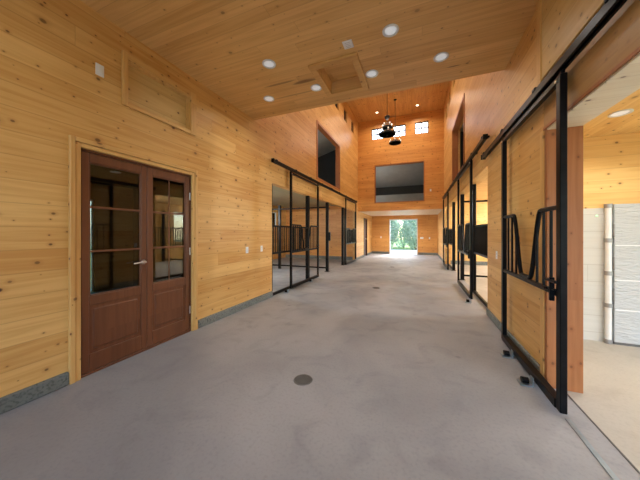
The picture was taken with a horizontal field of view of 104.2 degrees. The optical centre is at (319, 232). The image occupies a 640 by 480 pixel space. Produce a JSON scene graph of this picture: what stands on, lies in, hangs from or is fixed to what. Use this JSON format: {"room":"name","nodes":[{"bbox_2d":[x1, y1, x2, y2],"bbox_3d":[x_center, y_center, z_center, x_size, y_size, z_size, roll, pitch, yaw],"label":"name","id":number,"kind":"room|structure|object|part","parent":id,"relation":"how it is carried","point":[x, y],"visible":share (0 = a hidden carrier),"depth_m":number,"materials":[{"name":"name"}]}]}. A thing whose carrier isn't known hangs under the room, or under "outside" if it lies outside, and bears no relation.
{"room":"farm building","nodes":[
{"label":"farm building","id":0,"kind":"room"},
{"bbox_2d":[90,164,181,188],"bbox_3d":[-4.638,-1.375,2.221,4.140,0.450,7.900,0,0,22],"label":"ceiling","id":1,"kind":"structure","parent":0,"point":[101,175],"depth_m":5.35,"materials":[{"name":"paint"}]},
{"bbox_2d":[133,184,182,284],"bbox_3d":[-3.054,0.100,5.798,3.840,2.500,0.080,0,0,22],"label":"wall","id":2,"kind":"structure","parent":0,"point":[160,193],"depth_m":6.04,"materials":[{"name":"paint"}]},
{"bbox_2d":[0,0,371,397],"bbox_3d":[-0.284,-2.150,7.366,0.150,7.000,20.280,0,0,22],"label":"wall","id":3,"kind":"structure","parent":0,"point":[51,90],"depth_m":2.39,"materials":[{"name":"brown wood"}]},
{"bbox_2d":[95,62,103,77],"bbox_3d":[-2.155,-1.595,2.439,0.013,0.115,0.072,0,0,22],"label":"wall switch","id":4,"kind":"object","parent":3,"relation":"attached to","point":[99,69],"visible":1,"depth_m":2.43,"materials":[{"name":"white plastic"}]},
{"bbox_2d":[68,135,197,384],"bbox_3d":[-1.984,0.237,2.860,0.040,2.225,1.380,0,0,22],"label":"trim","id":5,"kind":"structure","parent":3,"relation":"attached to","point":[74,148],"depth_m":2.26,"materials":[{"name":"brown wood"}]},
{"bbox_2d":[76,136,194,174],"bbox_3d":[-1.984,-0.833,2.858,0.040,0.085,1.295,0,0,22],"label":"trim","id":6,"kind":"structure","parent":3,"relation":"attached to","point":[85,144],"depth_m":2.67,"materials":[{"name":"brown wood"}]},
{"bbox_2d":[81,148,190,377],"bbox_3d":[-2.040,0.275,2.880,0.180,2.150,1.241,0,0,22],"label":"door","id":7,"kind":"structure","parent":3,"relation":"in","point":[117,325],"depth_m":2.77,"materials":[{"name":"brown wood"}]},
{"bbox_3d":[-2.134,0.927,2.607,0.036,0.475,0.495,0,0,22],"label":"raised panel","id":8,"kind":"part","parent":7,"relation":"part of","materials":[{"name":"brown wood"}]},
{"bbox_3d":[-2.010,0.330,2.786,0.054,0.052,0.152,0,0,22],"label":"handle","id":9,"kind":"part","parent":7,"relation":"part of","materials":[{"name":"silver metal"}]},
{"bbox_3d":[-1.915,0.927,3.157,0.036,0.475,0.464,0,0,22],"label":"raised panel","id":10,"kind":"part","parent":7,"relation":"part of","materials":[{"name":"brown wood"}]},
{"bbox_2d":[121,50,195,135],"bbox_3d":[-1.940,-1.635,3.058,0.105,0.570,0.930,0,0,22],"label":"access panel","id":11,"kind":"object","parent":3,"relation":"attached to","point":[144,90],"visible":1,"depth_m":2.99,"materials":[{"name":"brown wood"}]},
{"bbox_3d":[-2.067,-1.635,2.638,0.030,0.570,0.055,0,0,22],"label":"trim","id":12,"kind":"part","parent":11,"relation":"part of","materials":[{"name":"brown wood"}]},
{"bbox_3d":[-1.913,-1.375,3.029,0.026,0.050,0.785,0,0,22],"label":"rail trim","id":13,"kind":"part","parent":11,"relation":"part of","materials":[{"name":"brown wood"}]},
{"bbox_3d":[-1.913,-1.887,3.029,0.026,0.065,0.785,0,0,22],"label":"rail trim","id":14,"kind":"part","parent":11,"relation":"part of","materials":[{"name":"brown wood"}]},
{"bbox_3d":[-1.750,-1.635,3.434,0.030,0.570,0.090,0,0,22],"label":"trim","id":15,"kind":"part","parent":11,"relation":"part of","materials":[{"name":"brown wood"}]},
{"bbox_2d":[0,252,371,413],"bbox_3d":[-0.244,1.291,7.253,0.046,0.118,20.100,0,0,22],"label":"baseboard","id":16,"kind":"structure","parent":3,"relation":"attached to","point":[8,402],"depth_m":2.11,"materials":[{"name":"concrete"}]},
{"bbox_2d":[290,171,318,288],"bbox_3d":[-0.355,-0.080,6.706,0.105,2.800,1.760,0,0,22],"label":"gate","id":17,"kind":"object","parent":3,"relation":"hanging from","point":[291,172],"visible":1,"depth_m":6.43,"materials":[{"name":"black metal"}]},
{"bbox_3d":[-0.376,0.460,6.714,0.032,0.040,1.640,0,0,22],"label":"grille rail","id":18,"kind":"part","parent":17,"relation":"part of","materials":[{"name":"black metal"}]},
{"bbox_3d":[-0.376,-1.427,6.714,0.040,0.045,1.640,0,0,22],"label":"rail","id":19,"kind":"part","parent":17,"relation":"part of","materials":[{"name":"black metal"}]},
{"bbox_3d":[-0.376,1.285,6.714,0.060,0.070,1.640,0,0,22],"label":"rail","id":20,"kind":"part","parent":17,"relation":"part of","materials":[{"name":"black metal"}]},
{"bbox_2d":[271,158,356,202],"bbox_3d":[0.380,-1.519,8.678,0.114,0.082,7.514,0,0,22],"label":"sliding door rail","id":21,"kind":"object","parent":3,"relation":"attached to","point":[273,160],"visible":1,"depth_m":6.67,"materials":[{"name":"black metal"}]},
{"bbox_2d":[317,120,339,190],"bbox_3d":[0.274,-2.555,8.758,0.178,1.810,2.420,0,0,22],"label":"trim","id":22,"kind":"structure","parent":3,"relation":"attached to","point":[320,127],"depth_m":9.17,"materials":[{"name":"brown wood"}]},
{"bbox_2d":[345,197,356,264],"bbox_3d":[1.426,-0.080,11.185,0.105,2.800,1.840,0,0,22],"label":"gate","id":23,"kind":"object","parent":3,"relation":"hanging from","point":[354,240],"visible":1,"depth_m":10.66,"materials":[{"name":"black metal"}]},
{"bbox_2d":[364,218,366,255],"bbox_3d":[2.597,0.250,14.571,0.160,2.200,0.960,0,0,22],"label":"door","id":24,"kind":"structure","parent":3,"relation":"in","point":[365,219],"depth_m":14.80,"materials":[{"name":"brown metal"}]},
{"bbox_2d":[90,182,285,291],"bbox_3d":[-4.782,-0.100,6.851,0.150,2.900,16.000,0,0,22],"label":"wall","id":25,"kind":"structure","parent":0,"point":[113,229],"depth_m":6.07,"materials":[{"name":"brown wood"}]},
{"bbox_2d":[90,199,93,291],"bbox_3d":[-5.284,0.290,5.577,0.050,2.120,0.340,0,0,22],"label":"window","id":26,"kind":"structure","parent":25,"relation":"in","point":[91,200],"depth_m":5.70,"materials":[{"name":"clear glass"}]},
{"bbox_2d":[273,212,275,224],"bbox_3d":[-2.524,-0.710,12.518,0.050,0.720,1.100,0,0,22],"label":"window","id":27,"kind":"structure","parent":25,"relation":"in","point":[274,213],"depth_m":12.93,"materials":[{"name":"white glass"}]},
{"bbox_2d":[273,186,333,207],"bbox_3d":[-1.784,-1.500,9.803,4.440,0.200,8.300,0,0,22],"label":"ceiling","id":28,"kind":"structure","parent":0,"point":[281,196],"depth_m":10.73,"materials":[{"name":"brown wood"}]},
{"bbox_2d":[80,0,535,119],"bbox_3d":[-0.763,-2.275,0.599,3.960,0.250,7.350,0,0,22],"label":"ceiling","id":29,"kind":"structure","parent":0,"point":[223,45],"depth_m":2.77,"materials":[{"name":"brown wood"}]},
{"bbox_2d":[263,96,273,101],"bbox_3d":[-0.816,-2.145,3.983,0.173,0.010,0.173,0,0,22],"label":"recessed light","id":30,"kind":"object","parent":29,"relation":"in","point":[266,98],"visible":1,"depth_m":3.97,"materials":[{"name":"white plastic"}]},
{"bbox_2d":[262,59,275,68],"bbox_3d":[-0.647,-2.145,3.163,0.173,0.010,0.173,0,0,22],"label":"recessed light","id":31,"kind":"object","parent":29,"relation":"in","point":[267,63],"visible":1,"depth_m":3.16,"materials":[{"name":"white plastic"}]},
{"bbox_2d":[310,84,321,90],"bbox_3d":[-0.054,-2.145,3.680,0.173,0.010,0.173,0,0,22],"label":"recessed light","id":32,"kind":"object","parent":29,"relation":"in","point":[316,87],"visible":0.94,"depth_m":3.67,"materials":[{"name":"white plastic"}]},
{"bbox_2d":[308,52,368,97],"bbox_3d":[0.283,-2.223,3.433,0.640,0.205,0.780,0,0,22],"label":"ceiling hatch","id":33,"kind":"object","parent":29,"relation":"attached to","point":[347,66],"visible":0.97,"depth_m":3.46,"materials":[{"name":"brown wood"}]},
{"bbox_2d":[342,39,353,49],"bbox_3d":[0.319,-2.143,2.833,0.110,0.014,0.120,0,0,22],"label":"ceiling vent plate","id":34,"kind":"object","parent":29,"relation":"in","point":[347,44],"visible":1,"depth_m":2.82,"materials":[{"name":"white plastic"}]},
{"bbox_2d":[365,69,377,77],"bbox_3d":[0.701,-2.145,3.359,0.173,0.010,0.173,0,0,22],"label":"recessed light","id":35,"kind":"object","parent":29,"relation":"in","point":[373,73],"visible":1,"depth_m":3.35,"materials":[{"name":"white plastic"}]},
{"bbox_2d":[382,24,398,36],"bbox_3d":[0.748,-2.145,2.640,0.173,0.010,0.173,0,0,22],"label":"recessed light","id":36,"kind":"object","parent":29,"relation":"in","point":[390,30],"visible":1,"depth_m":2.64,"materials":[{"name":"white plastic"}]},
{"bbox_2d":[433,52,448,61],"bbox_3d":[1.477,-2.145,3.039,0.173,0.010,0.173,0,0,22],"label":"recessed light","id":37,"kind":"object","parent":29,"relation":"in","point":[442,56],"visible":1,"depth_m":3.03,"materials":[{"name":"white plastic"}]},
{"bbox_2d":[286,206,352,256],"bbox_3d":[-0.092,-0.025,13.246,3.840,2.750,0.150,0,0,22],"label":"wall","id":38,"kind":"structure","parent":0,"point":[298,215],"depth_m":13.06,"materials":[{"name":"brown wood"}]},
{"bbox_2d":[286,254,352,259],"bbox_3d":[-0.124,1.270,13.167,3.840,0.160,0.040,0,0,22],"label":"baseboard","id":39,"kind":"structure","parent":38,"relation":"attached to","point":[287,255],"depth_m":13.11,"materials":[{"name":"concrete"}]},
{"bbox_2d":[0,253,639,479],"bbox_3d":[1.862,1.449,6.443,12.500,0.202,20.550,0,0,22],"label":"floor","id":40,"kind":"structure","parent":0,"point":[412,380],"depth_m":1.98,"materials":[{"name":"concrete"}]},
{"bbox_2d":[272,184,307,295],"bbox_3d":[-0.693,0.150,6.192,0.040,2.400,1.885,0,0,22],"label":"gate","id":41,"kind":"object","parent":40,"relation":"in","point":[273,226],"visible":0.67,"depth_m":5.84,"materials":[{"name":"black metal"}]},
{"bbox_3d":[-0.693,1.320,6.192,0.040,0.060,1.885,0,0,22],"label":"floor rail","id":42,"kind":"part","parent":41,"relation":"part of","materials":[{"name":"black metal"}]},
{"bbox_3d":[-0.693,0.440,6.192,0.032,0.040,1.885,0,0,22],"label":"rail","id":43,"kind":"part","parent":41,"relation":"part of","materials":[{"name":"black metal"}]},
{"bbox_3d":[-0.693,-0.150,6.192,0.032,0.040,1.885,0,0,22],"label":"rail","id":44,"kind":"part","parent":41,"relation":"part of","materials":[{"name":"black metal"}]},
{"bbox_2d":[273,205,325,268],"bbox_3d":[-1.579,0.150,9.452,3.850,2.400,0.090,0,0,22],"label":"divider","id":45,"kind":"object","parent":40,"relation":"on","point":[279,209],"visible":0.5,"depth_m":9.38,"materials":[{"name":"black metal"}]},
{"bbox_3d":[-1.527,0.150,9.431,0.090,2.400,0.090,0,0,22],"label":"post","id":46,"kind":"part","parent":45,"relation":"part of","materials":[{"name":"black metal"}]},
{"bbox_3d":[-1.577,-0.900,9.451,3.845,0.050,0.050,0,0,22],"label":"rail","id":47,"kind":"part","parent":45,"relation":"part of","materials":[{"name":"black metal"}]},
{"bbox_3d":[-1.577,1.220,9.451,3.845,0.050,0.050,0,0,22],"label":"rail","id":48,"kind":"part","parent":45,"relation":"part of","materials":[{"name":"black metal"}]},
{"bbox_2d":[294,374,312,385],"bbox_3d":[-0.155,1.347,2.289,0.176,0.006,0.176,0,0,22],"label":"floor drain","id":49,"kind":"object","parent":40,"relation":"on","point":[302,379],"visible":1,"depth_m":2.28,"materials":[{"name":"metal"}]},
{"bbox_2d":[305,196,309,278],"bbox_3d":[-0.357,0.140,7.180,0.155,2.420,0.155,0,0,22],"label":"steel post","id":50,"kind":"object","parent":40,"relation":"on","point":[305,196],"visible":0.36,"depth_m":7.14,"materials":[{"name":"black metal"}]},
{"bbox_2d":[324,202,330,271],"bbox_3d":[0.274,0.140,8.715,0.195,2.420,0.155,0,0,22],"label":"steel post","id":51,"kind":"object","parent":40,"relation":"on","point":[328,234],"visible":1,"depth_m":8.68,"materials":[{"name":"metal"}]},
{"bbox_2d":[341,207,343,264],"bbox_3d":[0.958,0.140,10.488,0.155,2.420,0.155,0,0,22],"label":"steel post","id":52,"kind":"object","parent":40,"relation":"on","point":[342,209],"visible":0.96,"depth_m":10.44,"materials":[{"name":"black metal"}]},
{"bbox_2d":[451,202,455,270],"bbox_3d":[4.809,0.120,8.957,0.155,2.460,0.155,0,0,22],"label":"steel post","id":53,"kind":"object","parent":40,"relation":"on","point":[453,203],"visible":0.99,"depth_m":8.92,"materials":[{"name":"metal"}]},
{"bbox_2d":[459,194,464,279],"bbox_3d":[4.089,0.120,7.199,0.195,2.460,0.155,0,0,22],"label":"steel post","id":54,"kind":"object","parent":40,"relation":"on","point":[461,195],"visible":0.56,"depth_m":7.15,"materials":[{"name":"black metal"}]},
{"bbox_2d":[464,200,487,277],"bbox_3d":[6.094,0.150,6.402,4.175,2.400,0.090,0,0,22],"label":"divider","id":55,"kind":"object","parent":40,"relation":"on","point":[476,200],"visible":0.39,"depth_m":7.01,"materials":[{"name":"black metal"}]},
{"bbox_3d":[6.091,-0.900,6.402,4.170,0.050,0.050,0,0,22],"label":"rail","id":56,"kind":"part","parent":55,"relation":"part of","materials":[{"name":"black metal"}]},
{"bbox_3d":[6.091,1.220,6.402,4.170,0.050,0.050,0,0,22],"label":"rail","id":57,"kind":"part","parent":55,"relation":"part of","materials":[{"name":"black metal"}]},
{"bbox_2d":[500,349,513,358],"bbox_3d":[2.047,1.312,2.727,0.100,0.075,0.090,0,0,22],"label":"floor guide","id":58,"kind":"object","parent":40,"relation":"on","point":[506,354],"visible":1,"depth_m":2.71,"materials":[{"name":"metal"}]},
{"bbox_3d":[2.047,1.345,2.727,0.100,0.010,0.090,0,0,22],"label":"plate","id":59,"kind":"part","parent":58,"relation":"part of","materials":[{"name":"metal"}]},
{"bbox_2d":[517,375,533,387],"bbox_3d":[1.838,1.312,2.228,0.100,0.075,0.090,0,0,22],"label":"floor guide","id":60,"kind":"object","parent":40,"relation":"on","point":[523,381],"visible":1,"depth_m":2.21,"materials":[{"name":"metal"}]},
{"bbox_3d":[1.838,1.345,2.228,0.100,0.010,0.090,0,0,22],"label":"plate","id":61,"kind":"part","parent":60,"relation":"part of","materials":[{"name":"metal"}]},
{"bbox_2d":[318,150,335,186],"bbox_3d":[-1.278,-2.825,9.655,3.390,2.450,4.400,0,0,22],"label":"wall","id":62,"kind":"structure","parent":0,"point":[326,163],"depth_m":11.26,"materials":[{"name":"black"}]},
{"bbox_2d":[318,130,335,156],"bbox_3d":[-1.255,-3.400,9.646,3.340,1.100,4.400,0,0,22],"label":"ceiling","id":63,"kind":"structure","parent":0,"point":[325,146],"depth_m":10.50,"materials":[{"name":"grey paint"}]},
{"bbox_2d":[344,208,351,264],"bbox_3d":[1.394,0.150,11.442,0.040,2.400,1.895,0,0,22],"label":"steel post","id":64,"kind":"object","parent":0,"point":[344,208],"visible":0.3,"depth_m":10.56,"materials":[{"name":"black metal"}]},
{"bbox_2d":[347,81,448,122],"bbox_3d":[2.240,-5.750,8.057,4.330,0.200,8.970,0,0,22],"label":"ceiling","id":65,"kind":"structure","parent":0,"point":[432,97],"depth_m":10.86,"materials":[{"name":"brown wood"}]},
{"bbox_2d":[378,115,395,137],"bbox_3d":[2.134,-4.355,7.911,0.532,2.590,0.532,0,0,22],"label":"chandelier","id":66,"kind":"object","parent":65,"relation":"hanging from","point":[387,133],"visible":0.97,"depth_m":7.86,"materials":[{"name":"metal"}]},
{"bbox_2d":[389,99,400,144],"bbox_3d":[3.180,-4.695,10.548,0.496,1.910,0.500,0,0,22],"label":"chandelier","id":67,"kind":"object","parent":65,"relation":"hanging from","point":[394,141],"visible":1,"depth_m":10.50,"materials":[{"name":"metal"}]},
{"bbox_2d":[376,163,423,187],"bbox_3d":[4.401,-3.400,13.585,3.960,1.300,2.900,0,0,22],"label":"ceiling","id":68,"kind":"structure","parent":0,"point":[405,174],"depth_m":13.92,"materials":[{"name":"grey paint"}]},
{"bbox_2d":[376,185,423,195],"bbox_3d":[4.401,-2.750,13.585,3.960,3.000,2.900,0,0,22],"label":"wall","id":69,"kind":"structure","parent":0,"point":[413,189],"depth_m":14.88,"materials":[{"name":"black"}]},
{"bbox_2d":[376,193,423,201],"bbox_3d":[4.438,-1.685,13.678,3.760,0.870,0.100,0,0,22],"label":"wall","id":70,"kind":"structure","parent":0,"point":[417,196],"depth_m":13.64,"materials":[{"name":"grey paint"}]},
{"bbox_2d":[358,109,443,211],"bbox_3d":[3.828,-3.380,12.145,3.960,4.540,0.200,0,0,22],"label":"wall","id":71,"kind":"structure","parent":0,"point":[428,147],"depth_m":11.91,"materials":[{"name":"brown wood"}]},
{"bbox_2d":[372,128,381,139],"bbox_3d":[2.899,-4.955,12.514,0.600,0.550,0.050,0,0,22],"label":"window","id":72,"kind":"structure","parent":71,"relation":"in","point":[377,134],"depth_m":12.50,"materials":[{"name":"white glass"}]},
{"bbox_2d":[374,161,424,202],"bbox_3d":[3.840,-2.435,12.134,2.310,1.890,0.212,0,0,22],"label":"trim","id":73,"kind":"structure","parent":71,"relation":"attached to","point":[375,166],"depth_m":12.16,"materials":[{"name":"brown wood"}]},
{"bbox_2d":[393,125,405,136],"bbox_3d":[3.861,-4.955,12.132,0.590,0.550,0.050,0,0,22],"label":"window","id":74,"kind":"structure","parent":71,"relation":"in","point":[399,131],"depth_m":12.09,"materials":[{"name":"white glass"}]},
{"bbox_2d":[415,121,427,133],"bbox_3d":[4.799,-4.955,11.759,0.590,0.550,0.050,0,0,22],"label":"window","id":75,"kind":"structure","parent":71,"relation":"in","point":[421,128],"depth_m":11.75,"materials":[{"name":"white glass"}]},
{"bbox_2d":[362,209,442,215],"bbox_3d":[4.585,-1.185,14.050,3.960,0.130,3.900,0,0,22],"label":"ceiling","id":76,"kind":"structure","parent":0,"point":[428,211],"depth_m":13.60,"materials":[{"name":"white paint"}]},
{"bbox_2d":[372,215,437,252],"bbox_3d":[5.339,0.050,15.946,3.960,2.600,0.180,0,0,22],"label":"wall","id":77,"kind":"structure","parent":0,"point":[427,224],"depth_m":15.53,"materials":[{"name":"brown wood"}]},
{"bbox_2d":[389,219,417,254],"bbox_3d":[5.333,0.230,15.945,1.710,2.240,0.205,0,0,22],"label":"trim","id":78,"kind":"structure","parent":77,"relation":"attached to","point":[389,219],"depth_m":15.83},
{"bbox_2d":[372,251,436,254],"bbox_3d":[5.304,1.280,15.857,3.960,0.140,0.030,0,0,22],"label":"baseboard","id":79,"kind":"structure","parent":77,"relation":"attached to","point":[380,252],"depth_m":15.51,"materials":[{"name":"concrete"}]},
{"bbox_2d":[449,229,451,268],"bbox_3d":[5.197,0.150,9.930,0.040,2.400,1.895,0,0,22],"label":"steel post","id":80,"kind":"object","parent":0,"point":[450,230],"visible":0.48,"depth_m":9.81,"materials":[{"name":"black metal"}]},
{"bbox_2d":[460,131,463,168],"bbox_3d":[5.937,-2.825,6.787,3.480,2.450,4.400,0,0,22],"label":"wall","id":81,"kind":"structure","parent":0,"point":[461,133],"depth_m":9.30,"materials":[{"name":"black"}]},
{"bbox_2d":[451,199,487,261],"bbox_3d":[7.634,-0.025,10.174,4.130,2.750,0.150,0,0,22],"label":"wall","id":82,"kind":"structure","parent":0,"point":[481,207],"depth_m":10.60,"materials":[{"name":"brown wood"}]},
{"bbox_2d":[451,260,487,264],"bbox_3d":[7.603,1.270,10.095,4.130,0.160,0.040,0,0,22],"label":"baseboard","id":83,"kind":"structure","parent":82,"relation":"attached to","point":[465,262],"depth_m":10.48,"materials":[{"name":"concrete"}]},
{"bbox_2d":[459,177,487,200],"bbox_3d":[6.360,-1.500,6.565,4.430,0.200,8.300,0,0,22],"label":"ceiling","id":84,"kind":"structure","parent":0,"point":[482,188],"depth_m":8.61,"materials":[{"name":"brown wood"}]},
{"bbox_2d":[473,186,487,307],"bbox_3d":[3.172,0.150,4.838,0.040,2.400,1.665,0,0,22],"label":"gate","id":85,"kind":"object","parent":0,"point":[480,232],"visible":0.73,"depth_m":5.31,"materials":[{"name":"black metal"}]},
{"bbox_3d":[3.172,1.320,4.838,0.040,0.060,1.665,0,0,22],"label":"floor rail","id":86,"kind":"part","parent":85,"relation":"part of","materials":[{"name":"black metal"}]},
{"bbox_3d":[3.172,0.440,4.838,0.032,0.040,1.665,0,0,22],"label":"rail","id":87,"kind":"part","parent":85,"relation":"part of","materials":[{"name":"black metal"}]},
{"bbox_2d":[438,0,634,363],"bbox_3d":[3.568,-2.150,5.835,0.220,7.000,20.280,0,0,22],"label":"wall","id":88,"kind":"structure","parent":0,"point":[492,99],"depth_m":3.08,"materials":[{"name":"brown wood"}]},
{"bbox_2d":[443,193,448,269],"bbox_3d":[4.915,-0.080,9.797,0.105,2.800,1.840,0,0,22],"label":"gate","id":89,"kind":"object","parent":88,"relation":"hanging from","point":[445,236],"visible":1,"depth_m":8.94,"materials":[{"name":"black metal"}]},
{"bbox_2d":[452,93,464,181],"bbox_3d":[4.086,-2.555,7.243,0.178,1.810,2.420,0,0,22],"label":"trim","id":90,"kind":"structure","parent":88,"relation":"attached to","point":[461,112],"depth_m":8.28,"materials":[{"name":"brown wood"}]},
{"bbox_2d":[457,159,472,298],"bbox_3d":[3.326,-0.080,5.802,0.105,2.800,1.800,0,0,22],"label":"gate","id":91,"kind":"object","parent":88,"relation":"hanging from","point":[466,248],"visible":1,"depth_m":5.31,"materials":[{"name":"black metal"}]},
{"bbox_3d":[3.347,1.285,5.793,0.060,0.070,1.680,0,0,22],"label":"rail","id":92,"kind":"part","parent":91,"relation":"part of","materials":[{"name":"black metal"}]},
{"bbox_3d":[3.347,-1.427,5.793,0.040,0.045,1.680,0,0,22],"label":"rail","id":93,"kind":"part","parent":91,"relation":"part of","materials":[{"name":"black metal"}]},
{"bbox_2d":[442,134,489,198],"bbox_3d":[3.980,-1.519,7.323,0.114,0.082,7.374,0,0,22],"label":"sliding door rail","id":94,"kind":"object","parent":88,"relation":"attached to","point":[484,137],"visible":0.86,"depth_m":4.87,"materials":[{"name":"black metal"}]},
{"bbox_2d":[437,253,539,371],"bbox_3d":[3.433,1.291,5.791,0.038,0.118,20.100,0,0,22],"label":"baseboard","id":95,"kind":"structure","parent":88,"relation":"attached to","point":[489,313],"depth_m":2.93,"materials":[{"name":"concrete"}]},
{"bbox_2d":[501,69,567,414],"bbox_3d":[2.013,0.060,2.471,0.105,2.520,1.400,0,0,22],"label":"gate","id":96,"kind":"object","parent":88,"relation":"hanging from","point":[558,398],"visible":1,"depth_m":1.90,"materials":[{"name":"black metal"}]},
{"bbox_3d":[2.034,1.285,2.463,0.060,0.070,1.280,0,0,22],"label":"rail","id":97,"kind":"part","parent":96,"relation":"part of","materials":[{"name":"black metal"}]},
{"bbox_3d":[2.034,-1.147,2.463,0.040,0.045,1.280,0,0,22],"label":"rail","id":98,"kind":"part","parent":96,"relation":"part of","materials":[{"name":"black metal"}]},
{"bbox_3d":[2.034,0.460,2.463,0.032,0.040,1.280,0,0,22],"label":"grille rail","id":99,"kind":"part","parent":96,"relation":"part of","materials":[{"name":"black metal"}]},
{"bbox_2d":[536,0,542,86],"bbox_3d":[2.003,-1.740,2.249,0.050,0.820,0.080,0,0,22],"label":"trim","id":100,"kind":"structure","parent":88,"relation":"attached to","point":[539,79],"depth_m":2.25,"materials":[{"name":"brown wood"}]},
{"bbox_2d":[540,130,544,377],"bbox_3d":[2.016,0.215,2.249,0.024,2.270,0.070,0,0,22],"label":"trim","id":101,"kind":"structure","parent":88,"relation":"attached to","point":[542,134],"depth_m":2.23,"materials":[{"name":"brown wood"}]},
{"bbox_2d":[481,0,626,159],"bbox_3d":[1.943,-1.239,2.192,0.109,0.082,4.034,0,0,22],"label":"sliding door rail","id":102,"kind":"object","parent":88,"relation":"attached to","point":[610,8],"visible":0.95,"depth_m":1.72,"materials":[{"name":"black metal"}]},
{"bbox_2d":[545,126,582,393],"bbox_3d":[2.104,0.215,2.152,0.244,2.270,0.045,0,0,22],"label":"trim","id":103,"kind":"structure","parent":88,"relation":"attached to","point":[575,134],"depth_m":2.12,"materials":[{"name":"brown wood"}]},
{"bbox_2d":[542,0,603,78],"bbox_3d":[0.849,-1.760,-0.666,0.040,0.780,6.190,0,0,22],"label":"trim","id":104,"kind":"structure","parent":88,"relation":"attached to","point":[563,21],"depth_m":1.91,"materials":[{"name":"brown wood"}]},
{"bbox_2d":[543,46,639,130],"bbox_3d":[1.532,-0.925,1.059,0.012,0.026,2.500,0,0,22],"label":"trim","id":105,"kind":"structure","parent":88,"relation":"attached to","point":[634,53],"depth_m":1.50,"materials":[{"name":"brown wood"}]},
{"bbox_2d":[544,0,639,126],"bbox_3d":[0.862,-1.060,-0.666,0.026,0.280,6.200,0,0,22],"label":"trim","id":106,"kind":"structure","parent":88,"relation":"attached to","point":[622,38],"depth_m":1.50,"materials":[{"name":"brown wood"}]},
{"bbox_2d":[565,418,618,479],"bbox_3d":[1.527,1.347,1.134,0.030,0.006,1.435,0,0,22],"label":"trim","id":107,"kind":"structure","parent":88,"relation":"attached to","point":[597,456],"depth_m":1.53,"materials":[{"name":"metal"}]},
{"bbox_2d":[547,52,639,129],"bbox_3d":[1.826,-0.915,1.456,0.242,0.030,1.455,0,0,22],"label":"trim","id":108,"kind":"structure","parent":88,"relation":"attached to","point":[625,81],"depth_m":1.62,"materials":[{"name":"beige wood"}]},
{"bbox_2d":[568,395,639,473],"bbox_3d":[1.744,1.349,1.265,0.010,0.003,1.840,0,0,22],"label":"trim","id":109,"kind":"structure","parent":88,"relation":"attached to","point":[614,445],"depth_m":1.64,"materials":[{"name":"grey concrete"}]},
{"bbox_2d":[583,132,639,341],"bbox_3d":[4.691,-0.025,2.773,4.130,2.750,0.280,0,0,22],"label":"wall","id":110,"kind":"structure","parent":0,"point":[611,164],"depth_m":3.11,"materials":[{"name":"brown wood"}]},
{"bbox_2d":[604,203,639,346],"bbox_3d":[4.157,0.497,2.792,1.437,1.705,0.076,0,0,22],"label":"door","id":111,"kind":"structure","parent":110,"relation":"in","point":[622,221],"depth_m":2.99,"materials":[{"name":"grey"}]},
{"bbox_2d":[583,89,639,137],"bbox_3d":[3.349,-1.405,-1.009,4.430,0.390,7.800,0,0,22],"label":"ceiling","id":112,"kind":"structure","parent":0,"point":[601,125],"depth_m":2.73,"materials":[{"name":"brown wood"}]},
{"bbox_2d":[607,109,633,117],"bbox_3d":[3.026,-1.205,2.510,0.173,0.010,0.173,0,0,22],"label":"recessed light","id":113,"kind":"object","parent":112,"relation":"in","point":[619,113],"visible":1,"depth_m":2.51,"materials":[{"name":"white plastic"}]},
{"label":"outside","id":114,"kind":"structure","parent":0,"visible":0},
{"bbox_2d":[90,240,415,292],"bbox_3d":[3.695,1.505,9.293,80.000,0.190,100.000,0,0,22],"label":"ground","id":115,"kind":"structure","parent":114,"point":[395,247],"depth_m":22.65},
{"bbox_2d":[390,220,399,248],"bbox_3d":[5.691,-0.331,21.736,2.520,3.495,1.958,0,0,22],"label":"shrub","id":116,"kind":"object","parent":115,"relation":"on","point":[394,228],"visible":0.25,"depth_m":21.20,"materials":[{"name":"green plant"}]},
{"bbox_2d":[394,220,414,246],"bbox_3d":[8.152,-1.127,24.307,4.072,5.131,3.106,0,0,19],"label":"shrub","id":117,"kind":"object","parent":115,"relation":"on","point":[400,222],"visible":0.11,"depth_m":23.86,"materials":[{"name":"green plant"}]},
{"bbox_2d":[401,220,416,249],"bbox_3d":[8.132,-0.365,21.111,2.503,3.643,1.936,0,0,22],"label":"shrub","id":118,"kind":"object","parent":115,"relation":"on","point":[409,225],"visible":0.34,"depth_m":20.89,"materials":[{"name":"green plant"}]},
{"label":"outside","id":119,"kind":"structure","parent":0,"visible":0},
{"bbox_2d":[390,249,416,253],"bbox_3d":[6.640,1.460,18.054,11.000,0.180,4.540,0,0,22],"label":"path","id":120,"kind":"structure","parent":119,"point":[392,251],"depth_m":18.44,"materials":[{"name":"grey concrete"}]}
]}

